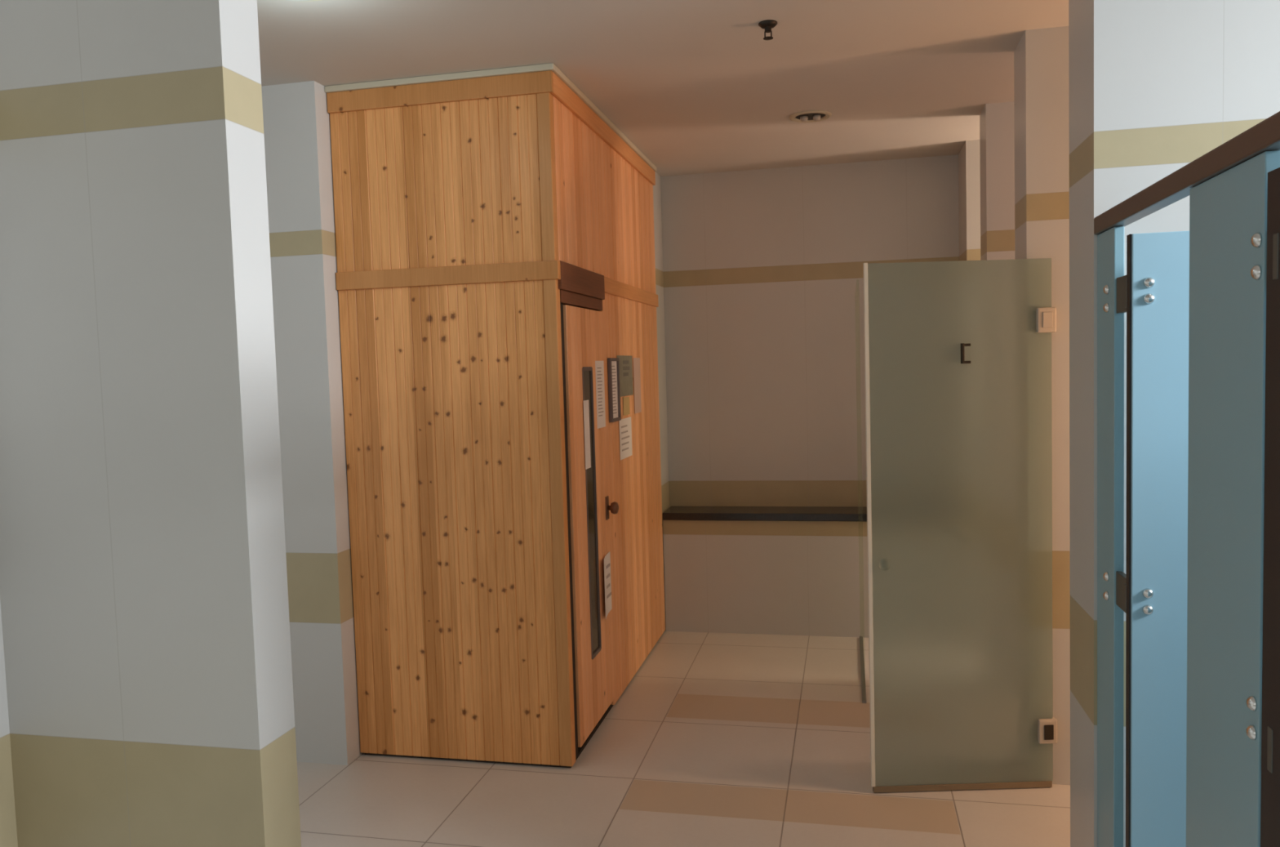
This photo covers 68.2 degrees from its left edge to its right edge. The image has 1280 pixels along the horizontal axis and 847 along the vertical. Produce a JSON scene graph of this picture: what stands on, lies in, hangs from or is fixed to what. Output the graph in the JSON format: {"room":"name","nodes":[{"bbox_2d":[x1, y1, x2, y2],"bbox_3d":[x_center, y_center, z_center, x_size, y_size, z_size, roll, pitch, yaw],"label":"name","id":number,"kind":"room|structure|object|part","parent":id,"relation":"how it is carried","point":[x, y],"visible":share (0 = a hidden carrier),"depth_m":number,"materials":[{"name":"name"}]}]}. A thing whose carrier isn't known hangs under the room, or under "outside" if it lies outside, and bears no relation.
{"room":"changing room","nodes":[
{"label":"changing room","id":0,"kind":"room"},
{"bbox_2d":[0,601,17,846],"bbox_3d":[-1.691,0.256,0.023,0.120,2.585,3.687,-1,4,12],"label":"wall","id":1,"kind":"structure","parent":0,"point":[8,833],"depth_m":1.82,"materials":[{"name":"tile"}]},
{"bbox_2d":[0,0,301,846],"bbox_3d":[-1.018,0.128,1.816,0.666,2.585,0.112,-1,4,12],"label":"wall","id":2,"kind":"structure","parent":0,"point":[144,589],"depth_m":1.74,"materials":[{"name":"paint"}]},
{"bbox_2d":[261,80,362,764],"bbox_3d":[-2.030,-0.034,4.968,2.296,2.585,2.380,-1,4,12],"label":"wall","id":3,"kind":"structure","parent":0,"point":[296,117],"depth_m":3.59,"materials":[{"name":"paint"}]},
{"bbox_2d":[257,0,1068,176],"bbox_3d":[-0.196,-1.215,1.706,7.320,0.060,7.800,-1,4,12],"label":"ceiling","id":4,"kind":"structure","parent":0,"point":[696,86],"depth_m":3.34,"materials":[{"name":"paint"}]},
{"bbox_2d":[283,0,319,1],"bbox_3d":[-0.952,-1.191,2.550,0.300,0.046,0.300,-1,4,12],"label":"dome light","id":5,"kind":"object","parent":4,"relation":"attached to","point":[283,0],"visible":1,"depth_m":2.65,"materials":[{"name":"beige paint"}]},
{"bbox_2d":[758,19,777,39],"bbox_3d":[0.411,-1.258,3.030,0.060,0.050,0.060,-1,4,12],"label":"sprinkler head","id":6,"kind":"object","parent":4,"relation":"attached to","point":[767,24],"visible":1,"depth_m":3.02},
{"bbox_2d":[789,110,831,122],"bbox_3d":[0.755,-1.350,4.186,0.184,0.026,0.184,-1,4,12],"label":"recessed light","id":7,"kind":"object","parent":4,"relation":"in","point":[809,116],"visible":1,"depth_m":4.17,"materials":[{"name":"beige paint"}]},
{"bbox_3d":[0.727,-1.348,4.188,0.034,0.023,0.034,-1,4,12],"label":"bulb","id":8,"kind":"part","parent":7,"relation":"part of","materials":[{"name":"white glass"}]},
{"bbox_3d":[0.782,-1.349,4.175,0.034,0.023,0.034,-1,4,12],"label":"bulb","id":9,"kind":"part","parent":7,"relation":"part of","materials":[{"name":"white glass"}]},
{"bbox_2d":[297,629,1070,846],"bbox_3d":[-0.119,1.424,1.866,7.320,0.060,7.800,-1,4,12],"label":"floor","id":10,"kind":"structure","parent":0,"point":[715,739],"depth_m":3.39,"materials":[{"name":"tile"}]},
{"bbox_2d":[324,62,665,767],"bbox_3d":[-0.494,-0.046,4.438,0.932,2.584,1.870,-1,4,12],"label":"cabin","id":11,"kind":"object","parent":10,"relation":"on","point":[495,235],"visible":1,"depth_m":3.58,"materials":[{"name":"brown wood"}]},
{"bbox_3d":[-0.744,-1.264,3.464,0.900,0.022,0.024,-1,4,12],"label":"cornice moulding","id":12,"kind":"part","parent":11,"relation":"part of","materials":[{"name":"beige paint"}]},
{"bbox_3d":[-0.725,-0.550,3.524,0.886,0.067,0.032,-1,4,12],"label":"rail","id":13,"kind":"part","parent":11,"relation":"part of","materials":[{"name":"brown wood"}]},
{"bbox_3d":[-0.308,0.011,3.487,0.050,2.550,0.048,-1,4,12],"label":"corner post","id":14,"kind":"part","parent":11,"relation":"part of","materials":[{"name":"brown wood"}]},
{"bbox_2d":[583,400,591,469],"bbox_3d":[-0.211,0.044,3.773,0.001,0.273,0.078,-1,4,12],"label":"notice sheet","id":15,"kind":"object","parent":11,"relation":"attached to","point":[586,409],"visible":1,"depth_m":3.77,"materials":[{"name":"white paper"}]},
{"bbox_3d":[-0.210,0.383,3.848,0.034,1.692,0.539,-1,4,12],"label":"door","id":16,"kind":"part","parent":11,"relation":"part of","materials":[{"name":"brown wood"}]},
{"bbox_2d":[595,360,605,428],"bbox_3d":[-0.167,-0.124,3.998,0.001,0.283,0.138,-1,4,12],"label":"notice sheet","id":17,"kind":"object","parent":11,"relation":"attached to","point":[599,365],"visible":1,"depth_m":4.00,"materials":[{"name":"white paper"}]},
{"bbox_3d":[-0.117,-1.332,4.282,0.026,0.022,1.845,-1,4,12],"label":"cornice moulding","id":18,"kind":"part","parent":11,"relation":"part of","materials":[{"name":"beige paint"}]},
{"bbox_3d":[-0.142,0.364,4.072,0.008,0.100,0.040,-1,4,12],"label":"handle plate","id":19,"kind":"part","parent":11,"relation":"part of","materials":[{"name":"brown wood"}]},
{"bbox_2d":[604,551,612,617],"bbox_3d":[-0.138,0.689,4.035,0.008,0.254,0.177,-1,3,8],"label":"notice sheet","id":20,"kind":"object","parent":11,"relation":"attached to","point":[607,580],"visible":1,"depth_m":4.05,"materials":[{"name":"white paper"}]},
{"bbox_3d":[-0.118,0.363,4.067,0.052,0.054,0.054,-1,4,12],"label":"handle","id":21,"kind":"part","parent":11,"relation":"part of","materials":[{"name":"brown wood"}]},
{"bbox_2d":[607,357,621,422],"bbox_3d":[-0.114,-0.151,4.215,0.016,0.282,0.157,-1,4,12],"label":"framed notice","id":22,"kind":"object","parent":11,"relation":"attached to","point":[613,363],"visible":1,"depth_m":4.21,"materials":[{"name":"grey paper"}]},
{"bbox_2d":[617,355,633,396],"bbox_3d":[-0.069,-0.225,4.458,0.001,0.190,0.310,-1,4,12],"label":"poster","id":23,"kind":"object","parent":11,"relation":"attached to","point":[625,361],"visible":0.96,"depth_m":4.47,"materials":[{"name":"grey paper"}]},
{"bbox_2d":[618,416,632,459],"bbox_3d":[-0.066,0.068,4.449,0.001,0.186,0.245,-1,4,12],"label":"notice sheet","id":24,"kind":"object","parent":11,"relation":"attached to","point":[625,428],"visible":0.97,"depth_m":4.44,"materials":[{"name":"white paper"}]},
{"bbox_2d":[622,396,630,415],"bbox_3d":[-0.064,-0.083,4.472,0.001,0.084,0.130,-1,4,12],"label":"notice sheet","id":25,"kind":"object","parent":11,"relation":"attached to","point":[626,399],"visible":1,"depth_m":4.47,"materials":[{"name":"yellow paper"}]},
{"bbox_3d":[-0.046,-0.638,4.646,0.042,0.067,1.196,-1,4,12],"label":"rail","id":26,"kind":"part","parent":11,"relation":"part of","materials":[{"name":"brown wood"}]},
{"bbox_2d":[633,357,641,413],"bbox_3d":[-0.013,-0.190,4.710,0.001,0.274,0.150,-1,4,12],"label":"notice sheet","id":27,"kind":"object","parent":11,"relation":"attached to","point":[637,379],"visible":1,"depth_m":4.71,"materials":[{"name":"beige paper"}]},
{"bbox_2d":[859,635,866,702],"bbox_3d":[1.061,0.273,4.562,0.018,1.842,0.991,-1,4,12],"label":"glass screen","id":28,"kind":"object","parent":10,"relation":"on","point":[861,645],"visible":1,"depth_m":4.53,"materials":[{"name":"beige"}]},
{"bbox_2d":[1097,226,1124,846],"bbox_3d":[1.145,0.433,2.311,0.032,1.790,0.155,-1,4,12],"label":"panel","id":29,"kind":"object","parent":10,"relation":"on","point":[1110,242],"visible":0.98,"depth_m":2.27,"materials":[{"name":"teal laminate"}]},
{"bbox_2d":[1115,230,1189,846],"bbox_3d":[1.389,0.445,2.104,0.583,1.736,0.144,-1,4,12],"label":"door","id":30,"kind":"structure","parent":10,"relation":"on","point":[1153,294],"depth_m":2.08,"materials":[{"name":"teal laminate"}]},
{"bbox_2d":[1186,150,1279,846],"bbox_3d":[1.805,0.467,1.422,1.703,1.790,0.317,-1,4,12],"label":"panel","id":31,"kind":"object","parent":10,"relation":"on","point":[1228,211],"visible":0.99,"depth_m":1.56,"materials":[{"name":"teal laminate"}]},
{"bbox_2d":[1093,111,1279,234],"bbox_3d":[0.899,-0.414,1.235,0.038,0.042,2.246,-1,4,12],"label":"rail","id":32,"kind":"object","parent":31,"relation":"on","point":[1264,136],"visible":0.76,"depth_m":1.67,"materials":[{"name":"brown"}]},
{"bbox_2d":[1260,167,1279,846],"bbox_3d":[1.221,0.496,1.341,0.583,1.736,0.092,-1,4,12],"label":"door","id":33,"kind":"structure","parent":31,"relation":"attached to","point":[1270,729],"depth_m":1.39,"materials":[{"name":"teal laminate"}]},
{"bbox_2d":[653,171,868,637],"bbox_3d":[0.501,-0.128,5.309,2.504,2.585,0.252,-1,4,12],"label":"wall","id":34,"kind":"structure","parent":0,"point":[762,577],"depth_m":5.22,"materials":[{"name":"paint"}]},
{"bbox_2d":[662,506,866,521],"bbox_3d":[0.946,0.501,5.248,1.621,0.042,0.260,-1,4,12],"label":"stone ledge","id":35,"kind":"object","parent":34,"relation":"on","point":[859,513],"visible":0.56,"depth_m":5.23,"materials":[{"name":"black stone"}]},
{"bbox_2d":[660,154,959,506],"bbox_3d":[2.050,-0.167,5.190,4.227,2.585,0.184,-1,4,12],"label":"wall","id":36,"kind":"structure","parent":0,"point":[763,269],"depth_m":5.35,"materials":[{"name":"paint"}]},
{"bbox_2d":[958,139,980,260],"bbox_3d":[2.887,-0.164,4.742,2.400,2.585,0.331,-1,4,12],"label":"wall pier","id":37,"kind":"object","parent":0,"point":[969,164],"visible":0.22,"depth_m":4.78,"materials":[{"name":"paint"}]},
{"bbox_2d":[979,101,1014,260],"bbox_3d":[2.722,-0.114,3.989,2.400,2.585,0.194,-1,4,12],"label":"wall pier","id":38,"kind":"object","parent":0,"point":[997,120],"visible":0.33,"depth_m":4.09,"materials":[{"name":"paint"}]},
{"bbox_2d":[1013,26,1070,784],"bbox_3d":[2.525,-0.054,3.095,2.400,2.585,0.226,-1,4,12],"label":"wall pier","id":39,"kind":"object","parent":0,"point":[1041,56],"visible":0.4,"depth_m":3.20,"materials":[{"name":"paint"}]},
{"bbox_2d":[862,257,1057,792],"bbox_3d":[1.097,0.361,3.213,0.642,1.820,0.047,-2,3,-1],"label":"door","id":40,"kind":"structure","parent":39,"relation":"attached to","point":[957,353],"depth_m":3.22,"materials":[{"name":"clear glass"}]},
{"bbox_3d":[0.829,0.477,3.208,0.040,0.040,0.033,-2,3,0],"label":"knob","id":41,"kind":"part","parent":40,"relation":"part of","materials":[{"name":"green glass"}]},
{"bbox_2d":[1068,0,1279,846],"bbox_3d":[2.337,0.004,2.238,2.400,2.585,0.266,-1,4,12],"label":"wall","id":42,"kind":"structure","parent":0,"point":[1155,86],"depth_m":2.31,"materials":[{"name":"paint"}]}
]}

